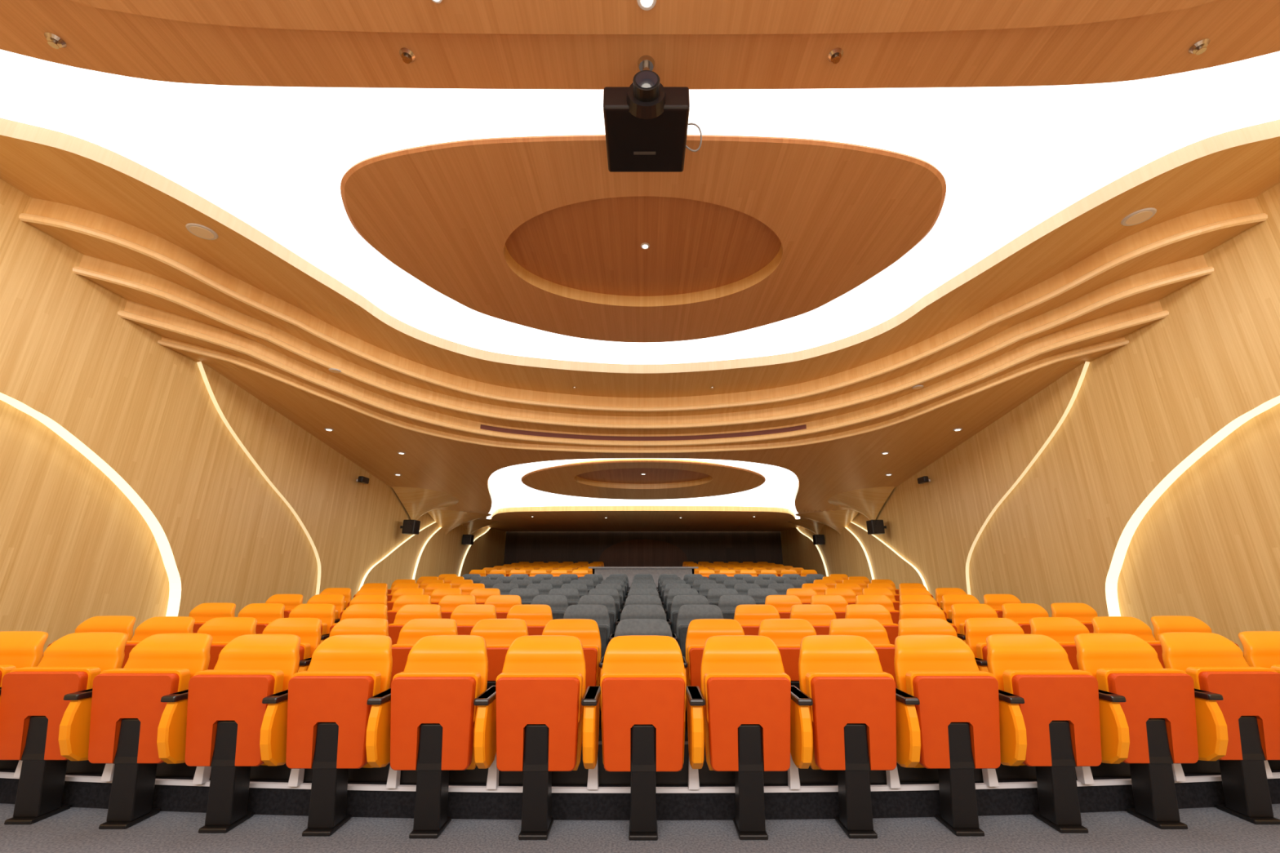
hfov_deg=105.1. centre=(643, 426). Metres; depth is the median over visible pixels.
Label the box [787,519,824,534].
wall
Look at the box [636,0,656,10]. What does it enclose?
recessed light
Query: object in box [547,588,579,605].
chair
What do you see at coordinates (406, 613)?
chair
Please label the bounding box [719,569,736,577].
chair
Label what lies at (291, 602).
chair
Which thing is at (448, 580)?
chair
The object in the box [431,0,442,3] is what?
recessed light
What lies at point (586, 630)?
chair
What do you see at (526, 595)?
chair
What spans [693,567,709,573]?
chair
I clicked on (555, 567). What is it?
chair
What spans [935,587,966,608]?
chair
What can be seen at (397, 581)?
chair
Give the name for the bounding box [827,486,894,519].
wall
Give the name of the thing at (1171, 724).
chair
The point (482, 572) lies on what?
chair
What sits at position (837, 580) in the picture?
chair
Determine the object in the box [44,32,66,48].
spotlight
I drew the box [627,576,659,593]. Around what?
chair
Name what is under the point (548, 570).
chair
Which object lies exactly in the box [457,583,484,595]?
chair
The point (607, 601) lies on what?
chair
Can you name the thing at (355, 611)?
chair
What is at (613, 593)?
chair
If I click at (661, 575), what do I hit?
chair
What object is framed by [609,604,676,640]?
chair
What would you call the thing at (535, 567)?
chair
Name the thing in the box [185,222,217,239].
ceiling speaker
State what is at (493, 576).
chair
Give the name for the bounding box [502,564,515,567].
chair
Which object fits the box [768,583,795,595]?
chair
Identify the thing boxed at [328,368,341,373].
ceiling speaker
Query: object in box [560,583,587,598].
chair
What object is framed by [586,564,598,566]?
chair
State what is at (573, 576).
chair
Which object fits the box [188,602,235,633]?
chair
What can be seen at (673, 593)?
chair
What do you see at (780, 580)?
chair
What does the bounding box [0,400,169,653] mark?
wall
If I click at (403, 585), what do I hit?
chair
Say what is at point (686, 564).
chair
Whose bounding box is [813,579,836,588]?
chair
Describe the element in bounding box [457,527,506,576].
wall panel
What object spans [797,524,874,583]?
wall panel
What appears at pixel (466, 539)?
wall speaker
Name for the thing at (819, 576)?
chair
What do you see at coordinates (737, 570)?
chair
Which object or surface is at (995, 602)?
chair
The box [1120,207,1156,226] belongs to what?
ceiling speaker
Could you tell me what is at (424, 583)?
chair
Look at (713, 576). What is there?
chair
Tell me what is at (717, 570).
chair
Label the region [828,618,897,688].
chair
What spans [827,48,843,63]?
spotlight
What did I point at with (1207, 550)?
wall
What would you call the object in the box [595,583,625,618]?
chair
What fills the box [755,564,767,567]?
chair
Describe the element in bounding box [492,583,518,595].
chair
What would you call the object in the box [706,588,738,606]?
chair
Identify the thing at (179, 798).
floor
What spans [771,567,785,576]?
chair
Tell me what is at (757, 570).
chair
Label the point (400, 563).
wall panel
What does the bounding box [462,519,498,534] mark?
wall
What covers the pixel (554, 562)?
chair
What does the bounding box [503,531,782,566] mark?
wall
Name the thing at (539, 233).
ceiling
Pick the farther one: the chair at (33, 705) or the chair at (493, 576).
the chair at (493, 576)
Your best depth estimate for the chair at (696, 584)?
8.76 m
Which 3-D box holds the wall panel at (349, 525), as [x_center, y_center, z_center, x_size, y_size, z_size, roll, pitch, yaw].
[-5.770,2.477,12.658,0.060,5.000,14.880,0,-16,0]
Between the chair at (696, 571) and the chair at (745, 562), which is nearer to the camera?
the chair at (696, 571)
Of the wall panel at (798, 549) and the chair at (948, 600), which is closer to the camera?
the chair at (948, 600)
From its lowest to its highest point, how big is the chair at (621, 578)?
0.816 m
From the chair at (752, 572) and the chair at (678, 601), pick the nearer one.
the chair at (678, 601)
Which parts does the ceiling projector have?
len glass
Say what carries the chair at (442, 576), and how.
on the floor at (179, 798)
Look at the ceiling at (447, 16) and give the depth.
2.97 m
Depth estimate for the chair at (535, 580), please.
9.82 m
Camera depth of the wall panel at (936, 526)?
8.76 m
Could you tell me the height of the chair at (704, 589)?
0.816 m
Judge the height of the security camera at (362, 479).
0.120 m
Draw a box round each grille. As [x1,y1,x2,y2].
[189,226,213,239]
[329,369,339,373]
[913,386,922,389]
[1125,211,1152,224]
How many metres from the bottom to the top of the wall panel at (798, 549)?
5.000 m
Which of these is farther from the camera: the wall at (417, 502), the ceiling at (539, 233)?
the wall at (417, 502)
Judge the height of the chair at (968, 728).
0.926 m
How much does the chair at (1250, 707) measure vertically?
0.926 m
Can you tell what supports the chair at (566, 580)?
on the floor at (179, 798)
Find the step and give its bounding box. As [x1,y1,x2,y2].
[0,772,1279,793]
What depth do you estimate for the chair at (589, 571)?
13.79 m
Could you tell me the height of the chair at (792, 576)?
0.816 m
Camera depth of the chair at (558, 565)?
15.89 m
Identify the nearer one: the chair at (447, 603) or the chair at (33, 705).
the chair at (33, 705)
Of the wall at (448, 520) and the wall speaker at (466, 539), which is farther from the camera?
the wall speaker at (466, 539)
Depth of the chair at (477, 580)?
9.90 m
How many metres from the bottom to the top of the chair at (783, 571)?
0.816 m
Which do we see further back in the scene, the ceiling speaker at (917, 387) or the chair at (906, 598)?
the ceiling speaker at (917, 387)
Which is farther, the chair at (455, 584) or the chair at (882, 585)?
the chair at (455, 584)
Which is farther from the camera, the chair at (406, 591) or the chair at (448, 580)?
the chair at (448, 580)
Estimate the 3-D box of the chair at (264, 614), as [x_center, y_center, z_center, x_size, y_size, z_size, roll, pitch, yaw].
[-3.850,2.184,4.840,0.620,0.816,0.430,0,-16,0]
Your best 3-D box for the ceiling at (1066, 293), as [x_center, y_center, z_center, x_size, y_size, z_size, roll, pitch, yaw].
[0.000,0.853,11.767,12.000,1.989,17.350,0,-16,0]
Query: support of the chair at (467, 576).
on the floor at (179, 798)
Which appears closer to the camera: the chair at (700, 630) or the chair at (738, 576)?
the chair at (700, 630)
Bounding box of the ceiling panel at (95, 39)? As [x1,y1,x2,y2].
[0,0,1279,89]
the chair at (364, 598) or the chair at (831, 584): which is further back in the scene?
the chair at (831, 584)
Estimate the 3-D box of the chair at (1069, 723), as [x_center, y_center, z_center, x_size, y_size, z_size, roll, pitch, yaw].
[2.200,1.651,2.698,0.620,0.926,0.430,0,-16,0]
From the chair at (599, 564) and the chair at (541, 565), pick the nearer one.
the chair at (541, 565)
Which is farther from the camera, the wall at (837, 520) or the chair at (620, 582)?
the wall at (837, 520)
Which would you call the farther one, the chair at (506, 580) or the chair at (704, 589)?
the chair at (506, 580)
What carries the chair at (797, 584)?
on the floor at (179, 798)
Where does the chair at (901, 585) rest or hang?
on the floor at (179, 798)
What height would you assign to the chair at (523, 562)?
0.816 m
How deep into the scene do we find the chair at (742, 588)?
7.77 m
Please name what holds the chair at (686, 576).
on the floor at (179, 798)
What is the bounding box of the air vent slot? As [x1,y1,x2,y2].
[480,424,806,440]
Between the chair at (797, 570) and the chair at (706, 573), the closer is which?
the chair at (706, 573)
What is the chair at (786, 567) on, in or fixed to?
on the floor at (179, 798)
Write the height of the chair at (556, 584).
0.816 m
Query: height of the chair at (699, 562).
0.816 m
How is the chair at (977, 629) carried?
on the floor at (179, 798)
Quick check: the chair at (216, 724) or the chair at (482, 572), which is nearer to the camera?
the chair at (216, 724)
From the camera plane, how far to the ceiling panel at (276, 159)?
4.17 m
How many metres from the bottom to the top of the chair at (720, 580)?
0.816 m
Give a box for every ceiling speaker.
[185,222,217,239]
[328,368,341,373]
[911,385,923,389]
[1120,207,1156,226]
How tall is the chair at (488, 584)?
0.816 m
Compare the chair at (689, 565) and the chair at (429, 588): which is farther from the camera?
the chair at (689, 565)
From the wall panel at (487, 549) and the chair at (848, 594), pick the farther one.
the wall panel at (487, 549)
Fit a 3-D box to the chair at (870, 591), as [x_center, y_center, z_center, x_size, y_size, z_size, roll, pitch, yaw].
[3.300,2.670,6.785,0.620,0.816,0.430,0,-16,0]
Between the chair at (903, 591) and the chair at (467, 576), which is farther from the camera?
the chair at (467, 576)
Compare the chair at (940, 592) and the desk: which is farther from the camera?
the desk
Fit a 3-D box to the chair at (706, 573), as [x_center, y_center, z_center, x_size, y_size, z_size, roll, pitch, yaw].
[1.650,4.128,12.674,0.620,0.816,0.430,0,-16,0]
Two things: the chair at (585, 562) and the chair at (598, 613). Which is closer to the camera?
the chair at (598, 613)
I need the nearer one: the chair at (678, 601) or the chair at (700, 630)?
the chair at (700, 630)
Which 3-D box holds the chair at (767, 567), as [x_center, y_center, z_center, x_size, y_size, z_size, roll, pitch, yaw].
[3.850,4.648,14.853,0.620,0.816,0.430,0,-16,0]
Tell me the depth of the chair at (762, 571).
12.89 m
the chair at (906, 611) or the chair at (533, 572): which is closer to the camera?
the chair at (906, 611)
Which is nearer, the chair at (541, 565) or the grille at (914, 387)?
the grille at (914, 387)
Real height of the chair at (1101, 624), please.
0.816 m
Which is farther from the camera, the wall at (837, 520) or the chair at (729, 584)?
the wall at (837, 520)
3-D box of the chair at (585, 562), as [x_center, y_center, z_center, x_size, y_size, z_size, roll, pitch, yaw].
[-2.200,5.312,17.727,0.620,0.816,0.430,0,-16,0]
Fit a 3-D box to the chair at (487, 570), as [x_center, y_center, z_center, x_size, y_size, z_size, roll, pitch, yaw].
[-4.400,4.432,13.912,0.620,0.816,0.430,0,-16,0]
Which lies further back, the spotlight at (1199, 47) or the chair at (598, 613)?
the chair at (598, 613)
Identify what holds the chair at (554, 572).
on the floor at (179, 798)
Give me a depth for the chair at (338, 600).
5.93 m
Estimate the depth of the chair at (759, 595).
6.77 m
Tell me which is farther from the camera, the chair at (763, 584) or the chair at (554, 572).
the chair at (554, 572)
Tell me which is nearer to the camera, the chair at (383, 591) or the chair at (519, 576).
the chair at (383, 591)
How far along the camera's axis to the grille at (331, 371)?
7.13 m
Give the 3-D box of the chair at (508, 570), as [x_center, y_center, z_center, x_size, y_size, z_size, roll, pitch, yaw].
[-3.850,4.413,13.848,0.620,0.816,0.430,0,-16,0]
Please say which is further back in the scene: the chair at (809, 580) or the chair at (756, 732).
the chair at (809, 580)
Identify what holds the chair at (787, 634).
on the floor at (179, 798)
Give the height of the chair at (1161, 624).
0.816 m
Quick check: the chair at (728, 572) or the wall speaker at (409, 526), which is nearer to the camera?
the wall speaker at (409, 526)
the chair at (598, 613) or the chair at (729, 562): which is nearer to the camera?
the chair at (598, 613)
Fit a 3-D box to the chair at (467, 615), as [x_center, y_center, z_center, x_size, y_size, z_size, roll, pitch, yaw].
[-1.650,2.134,4.671,0.620,0.816,0.430,0,-16,0]
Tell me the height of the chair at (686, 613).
0.816 m
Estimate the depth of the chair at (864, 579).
10.02 m
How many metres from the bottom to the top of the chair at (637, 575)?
0.816 m
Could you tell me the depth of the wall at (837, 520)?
13.42 m
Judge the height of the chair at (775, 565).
0.816 m
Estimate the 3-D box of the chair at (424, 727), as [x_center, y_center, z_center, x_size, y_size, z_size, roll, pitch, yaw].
[-1.100,1.636,2.647,0.620,0.926,0.430,0,-16,0]
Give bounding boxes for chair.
[0,631,48,769]
[0,631,128,824]
[42,615,135,657]
[58,633,212,829]
[121,616,195,668]
[156,634,304,833]
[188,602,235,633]
[196,617,257,670]
[237,603,284,634]
[259,634,392,835]
[262,617,321,670]
[265,594,302,617]
[288,603,335,635]
[297,617,388,672]
[306,594,344,619]
[320,587,351,608]
[320,604,387,642]
[334,594,387,623]
[344,587,387,609]
[353,582,387,597]
[365,635,495,838]
[386,582,419,601]
[386,587,424,610]
[386,595,431,624]
[387,579,416,594]
[388,604,441,644]
[389,618,457,688]
[416,576,438,585]
[419,579,444,591]
[424,583,452,595]
[430,588,462,604]
[438,573,457,579]
[438,595,475,618]
[443,576,464,583]
[449,579,473,588]
[450,604,497,635]
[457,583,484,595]
[462,573,480,579]
[469,569,486,576]
[469,588,500,604]
[470,576,490,583]
[470,618,528,689]
[474,635,599,839]
[479,579,502,588]
[482,567,497,575]
[484,595,521,618]
[486,573,504,579]
[488,569,506,576]
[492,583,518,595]
[493,565,506,569]
[496,576,516,583]
[501,567,515,576]
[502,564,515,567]
[506,604,552,635]
[508,569,526,576]
[508,588,539,604]
[509,579,533,588]
[510,573,528,579]
[511,565,524,569]
[518,561,529,564]
[519,564,531,567]
[520,567,534,576]
[523,576,543,583]
[525,583,552,595]
[528,565,541,569]
[529,569,546,576]
[530,595,568,619]
[533,561,543,564]
[534,573,553,579]
[535,564,547,567]
[538,567,553,573]
[539,579,563,588]
[542,618,604,728]
[546,565,559,569]
[547,561,558,564]
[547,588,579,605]
[550,576,571,584]
[551,569,567,576]
[552,564,564,567]
[558,567,573,573]
[559,573,577,580]
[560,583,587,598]
[562,561,573,564]
[563,604,614,673]
[564,565,577,570]
[568,564,582,568]
[569,579,594,593]
[571,569,588,578]
[577,561,588,565]
[577,567,592,573]
[577,576,599,588]
[577,595,620,635]
[582,635,704,840]
[584,573,603,583]
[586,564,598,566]
[587,588,622,629]
[589,562,601,566]
[592,561,604,566]
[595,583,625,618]
[600,579,627,608]
[600,618,686,668]
[605,576,628,599]
[608,573,629,595]
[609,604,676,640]
[615,595,671,625]
[619,588,666,613]
[622,583,663,607]
[625,579,661,598]
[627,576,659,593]
[628,573,657,589]
[657,573,677,595]
[658,579,685,605]
[659,576,680,595]
[661,583,691,618]
[663,588,698,628]
[666,595,709,635]
[671,604,723,686]
[682,561,693,566]
[682,618,744,728]
[683,573,702,583]
[684,562,697,566]
[687,576,708,588]
[687,635,813,839]
[688,564,700,566]
[692,579,716,593]
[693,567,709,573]
[697,561,709,565]
[697,569,715,577]
[698,583,726,598]
[704,564,717,568]
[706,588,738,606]
[708,565,722,569]
[708,573,727,580]
[712,561,724,564]
[713,567,728,573]
[715,576,736,584]
[718,595,755,619]
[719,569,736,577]
[721,564,733,568]
[723,579,746,588]
[727,565,740,569]
[728,561,738,564]
[733,567,747,573]
[733,573,751,579]
[733,583,760,595]
[733,604,780,635]
[738,564,751,567]
[739,569,757,576]
[742,561,753,564]
[742,576,763,583]
[745,565,758,569]
[746,588,777,604]
[751,567,766,576]
[754,579,777,588]
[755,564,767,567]
[757,561,768,564]
[758,573,776,579]
[758,618,816,689]
[760,569,777,576]
[762,565,775,569]
[764,595,802,618]
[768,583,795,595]
[769,576,790,583]
[771,564,783,567]
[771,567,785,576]
[780,565,792,569]
[780,569,797,576]
[782,573,799,579]
[783,579,807,588]
[786,588,817,604]
[789,567,804,576]
[789,604,836,635]
[791,635,920,838]
[795,576,817,583]
[800,569,817,576]
[801,583,828,595]
[806,573,824,579]
[810,595,848,618]
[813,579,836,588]
[822,576,843,583]
[824,588,856,604]
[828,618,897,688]
[829,573,848,579]
[835,583,862,595]
[842,579,866,590]
[844,604,898,644]
[848,576,870,585]
[855,595,899,624]
[862,587,899,610]
[866,582,899,601]
[871,579,898,594]
[893,634,1026,835]
[897,617,988,672]
[898,582,933,597]
[898,587,942,609]
[898,604,966,643]
[899,594,951,623]
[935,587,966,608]
[942,594,980,619]
[951,603,998,635]
[964,617,1024,670]
[982,634,1129,833]
[983,594,1021,617]
[1001,603,1048,634]
[1029,617,1089,670]
[1050,602,1097,633]
[1074,633,1228,829]
[1091,616,1164,668]
[1151,615,1244,657]
[1158,631,1279,824]
[1238,631,1279,769]
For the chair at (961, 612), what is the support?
on the floor at (179, 798)
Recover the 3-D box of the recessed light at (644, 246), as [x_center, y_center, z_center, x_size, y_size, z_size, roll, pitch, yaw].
[0.020,-1.960,5.326,0.100,0.016,0.100,0,-16,0]
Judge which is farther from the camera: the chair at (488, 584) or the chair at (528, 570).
the chair at (528, 570)
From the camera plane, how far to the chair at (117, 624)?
4.00 m
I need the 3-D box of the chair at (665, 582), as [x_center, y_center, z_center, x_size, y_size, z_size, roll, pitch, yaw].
[0.550,3.129,8.636,0.620,0.816,0.430,0,-16,0]
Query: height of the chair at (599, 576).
0.816 m
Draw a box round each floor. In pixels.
[0,728,1279,820]
[0,803,1279,852]
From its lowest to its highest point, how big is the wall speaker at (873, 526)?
0.320 m
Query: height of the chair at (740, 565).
0.816 m
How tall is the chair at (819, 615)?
0.816 m
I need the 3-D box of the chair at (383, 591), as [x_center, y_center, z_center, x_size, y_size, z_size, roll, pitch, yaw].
[-3.850,2.687,6.840,0.620,0.816,0.430,0,-16,0]
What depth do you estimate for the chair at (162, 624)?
3.93 m
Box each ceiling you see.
[0,117,1279,531]
[71,0,1215,34]
[340,134,946,342]
[486,457,799,519]
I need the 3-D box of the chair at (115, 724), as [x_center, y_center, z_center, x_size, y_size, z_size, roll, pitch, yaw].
[-2.750,1.663,2.736,0.620,0.926,0.430,0,-16,0]
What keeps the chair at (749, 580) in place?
on the floor at (179, 798)
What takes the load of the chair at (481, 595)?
on the floor at (179, 798)
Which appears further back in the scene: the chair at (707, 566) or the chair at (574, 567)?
the chair at (707, 566)
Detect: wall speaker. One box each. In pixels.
[400,520,420,534]
[462,534,474,544]
[812,534,824,544]
[866,520,886,534]
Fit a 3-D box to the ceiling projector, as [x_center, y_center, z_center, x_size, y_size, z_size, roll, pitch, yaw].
[0.075,-2.229,3.453,0.681,0.565,0.685,0,-16,0]
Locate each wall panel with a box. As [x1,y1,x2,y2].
[0,178,317,617]
[196,361,435,599]
[358,521,439,591]
[412,524,488,583]
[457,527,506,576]
[780,527,828,576]
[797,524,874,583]
[847,521,928,591]
[851,361,1089,599]
[968,182,1279,617]
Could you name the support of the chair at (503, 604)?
on the floor at (179, 798)
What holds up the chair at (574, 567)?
on the floor at (179, 798)
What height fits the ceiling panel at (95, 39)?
0.130 m
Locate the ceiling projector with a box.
[603,55,702,172]
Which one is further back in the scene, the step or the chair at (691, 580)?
the chair at (691, 580)
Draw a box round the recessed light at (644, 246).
[640,242,649,248]
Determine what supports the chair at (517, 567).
on the floor at (179, 798)
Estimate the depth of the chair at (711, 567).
14.84 m
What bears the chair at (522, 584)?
on the floor at (179, 798)
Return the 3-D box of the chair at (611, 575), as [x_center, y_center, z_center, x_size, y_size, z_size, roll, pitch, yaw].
[-0.550,3.631,10.636,0.620,0.816,0.430,0,-16,0]
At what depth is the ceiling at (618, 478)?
11.05 m
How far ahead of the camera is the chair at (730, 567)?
14.88 m
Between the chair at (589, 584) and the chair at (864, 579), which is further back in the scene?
the chair at (864, 579)
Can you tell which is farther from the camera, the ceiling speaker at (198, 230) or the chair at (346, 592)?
the chair at (346, 592)
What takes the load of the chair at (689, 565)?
on the floor at (179, 798)
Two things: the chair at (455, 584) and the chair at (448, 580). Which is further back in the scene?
the chair at (448, 580)
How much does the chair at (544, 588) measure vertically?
0.816 m
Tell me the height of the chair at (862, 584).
0.816 m
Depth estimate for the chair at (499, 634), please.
3.73 m
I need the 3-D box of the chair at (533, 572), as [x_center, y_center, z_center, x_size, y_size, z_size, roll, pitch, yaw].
[-2.750,4.148,12.742,0.620,0.816,0.430,0,-16,0]
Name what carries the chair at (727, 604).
on the floor at (179, 798)
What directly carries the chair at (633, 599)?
on the floor at (179, 798)
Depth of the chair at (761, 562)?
18.06 m
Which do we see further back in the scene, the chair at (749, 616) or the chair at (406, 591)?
the chair at (406, 591)
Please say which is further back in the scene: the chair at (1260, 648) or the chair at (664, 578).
the chair at (664, 578)
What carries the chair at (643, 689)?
on the floor at (73, 829)
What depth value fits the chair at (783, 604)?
5.75 m
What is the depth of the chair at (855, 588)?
7.89 m
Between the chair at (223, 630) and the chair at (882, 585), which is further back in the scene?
the chair at (882, 585)
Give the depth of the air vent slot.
9.07 m
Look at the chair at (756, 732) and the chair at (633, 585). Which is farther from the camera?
the chair at (633, 585)
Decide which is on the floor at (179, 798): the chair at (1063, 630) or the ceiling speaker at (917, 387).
the chair at (1063, 630)
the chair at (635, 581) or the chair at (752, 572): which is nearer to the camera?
the chair at (635, 581)
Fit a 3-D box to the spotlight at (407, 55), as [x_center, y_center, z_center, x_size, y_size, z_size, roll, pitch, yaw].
[-1.620,-2.526,3.356,0.100,0.045,0.100,0,-16,0]
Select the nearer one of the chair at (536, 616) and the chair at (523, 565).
the chair at (536, 616)
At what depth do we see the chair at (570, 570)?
13.83 m
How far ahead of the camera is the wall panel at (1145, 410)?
5.76 m
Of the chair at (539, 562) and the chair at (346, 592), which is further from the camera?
the chair at (539, 562)
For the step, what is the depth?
2.69 m
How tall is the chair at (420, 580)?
0.816 m
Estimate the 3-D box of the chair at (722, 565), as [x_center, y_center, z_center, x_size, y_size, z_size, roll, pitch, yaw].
[2.750,4.853,15.756,0.620,0.816,0.430,0,-16,0]
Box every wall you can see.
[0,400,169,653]
[391,486,458,519]
[427,509,491,535]
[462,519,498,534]
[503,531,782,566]
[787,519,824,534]
[795,509,858,535]
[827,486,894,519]
[1117,403,1279,652]
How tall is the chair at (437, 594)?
0.816 m
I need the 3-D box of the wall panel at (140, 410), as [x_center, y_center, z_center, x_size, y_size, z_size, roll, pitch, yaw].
[-5.875,0.972,7.576,0.150,5.000,25.480,0,-16,0]
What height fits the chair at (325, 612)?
0.816 m
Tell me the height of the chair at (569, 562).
0.816 m
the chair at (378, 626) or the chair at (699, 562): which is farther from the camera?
the chair at (699, 562)
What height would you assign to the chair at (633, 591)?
0.816 m
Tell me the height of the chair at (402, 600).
0.816 m
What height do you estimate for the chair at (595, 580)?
0.816 m
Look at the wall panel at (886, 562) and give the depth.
11.51 m
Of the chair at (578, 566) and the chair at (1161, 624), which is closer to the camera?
the chair at (1161, 624)
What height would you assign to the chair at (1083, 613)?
0.816 m
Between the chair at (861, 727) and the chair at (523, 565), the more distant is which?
the chair at (523, 565)
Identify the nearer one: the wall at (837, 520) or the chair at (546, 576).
the chair at (546, 576)
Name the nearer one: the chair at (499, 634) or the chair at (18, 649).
the chair at (18, 649)
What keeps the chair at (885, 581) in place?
on the floor at (179, 798)
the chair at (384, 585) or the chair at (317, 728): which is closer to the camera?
the chair at (317, 728)
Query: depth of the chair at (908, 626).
3.80 m
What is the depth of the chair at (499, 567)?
15.05 m
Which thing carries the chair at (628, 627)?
on the floor at (179, 798)
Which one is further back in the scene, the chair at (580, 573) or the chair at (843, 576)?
the chair at (580, 573)
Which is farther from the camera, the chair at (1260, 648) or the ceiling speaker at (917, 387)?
the ceiling speaker at (917, 387)
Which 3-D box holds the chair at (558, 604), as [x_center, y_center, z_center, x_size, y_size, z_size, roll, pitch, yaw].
[-1.100,2.379,5.650,0.620,0.816,0.430,0,-16,0]
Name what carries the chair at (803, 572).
on the floor at (179, 798)
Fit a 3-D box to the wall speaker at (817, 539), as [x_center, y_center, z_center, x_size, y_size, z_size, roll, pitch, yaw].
[5.505,3.519,15.225,0.390,0.300,0.265,0,-16,0]
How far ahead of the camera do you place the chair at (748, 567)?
14.93 m
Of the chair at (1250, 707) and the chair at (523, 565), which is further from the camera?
the chair at (523, 565)
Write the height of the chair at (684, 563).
0.816 m
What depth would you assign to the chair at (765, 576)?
10.86 m
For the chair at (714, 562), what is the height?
0.816 m
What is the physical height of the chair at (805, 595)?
0.816 m
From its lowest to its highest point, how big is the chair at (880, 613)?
0.816 m
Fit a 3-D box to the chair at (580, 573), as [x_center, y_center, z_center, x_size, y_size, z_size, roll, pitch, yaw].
[-1.650,4.128,12.674,0.620,0.816,0.430,0,-16,0]
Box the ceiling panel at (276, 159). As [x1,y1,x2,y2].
[0,48,1279,364]
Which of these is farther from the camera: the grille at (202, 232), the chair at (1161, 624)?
the grille at (202, 232)
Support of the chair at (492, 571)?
on the floor at (179, 798)
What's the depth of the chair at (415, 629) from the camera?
3.75 m
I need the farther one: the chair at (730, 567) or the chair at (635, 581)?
the chair at (730, 567)
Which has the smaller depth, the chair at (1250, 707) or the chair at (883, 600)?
the chair at (1250, 707)
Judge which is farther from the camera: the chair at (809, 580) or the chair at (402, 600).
the chair at (809, 580)
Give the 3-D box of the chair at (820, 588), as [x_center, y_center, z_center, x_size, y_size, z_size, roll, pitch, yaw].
[2.750,2.908,7.738,0.620,0.816,0.430,0,-16,0]
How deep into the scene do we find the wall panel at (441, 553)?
13.74 m
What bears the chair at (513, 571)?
on the floor at (179, 798)
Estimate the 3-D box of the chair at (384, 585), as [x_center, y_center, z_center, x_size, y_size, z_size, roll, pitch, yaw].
[-4.400,2.957,7.903,0.620,0.816,0.430,0,-16,0]
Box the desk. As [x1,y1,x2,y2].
[588,566,697,591]
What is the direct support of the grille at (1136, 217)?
attached to the ceiling speaker at (1141, 215)
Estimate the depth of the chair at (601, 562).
17.82 m
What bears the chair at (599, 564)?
on the floor at (179, 798)
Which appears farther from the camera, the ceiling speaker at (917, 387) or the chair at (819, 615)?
the ceiling speaker at (917, 387)
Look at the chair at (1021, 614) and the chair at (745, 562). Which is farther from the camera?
the chair at (745, 562)
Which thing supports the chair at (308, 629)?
on the floor at (179, 798)
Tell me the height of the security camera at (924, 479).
0.120 m
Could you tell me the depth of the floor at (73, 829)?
2.44 m
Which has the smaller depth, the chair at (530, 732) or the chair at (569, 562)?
the chair at (530, 732)

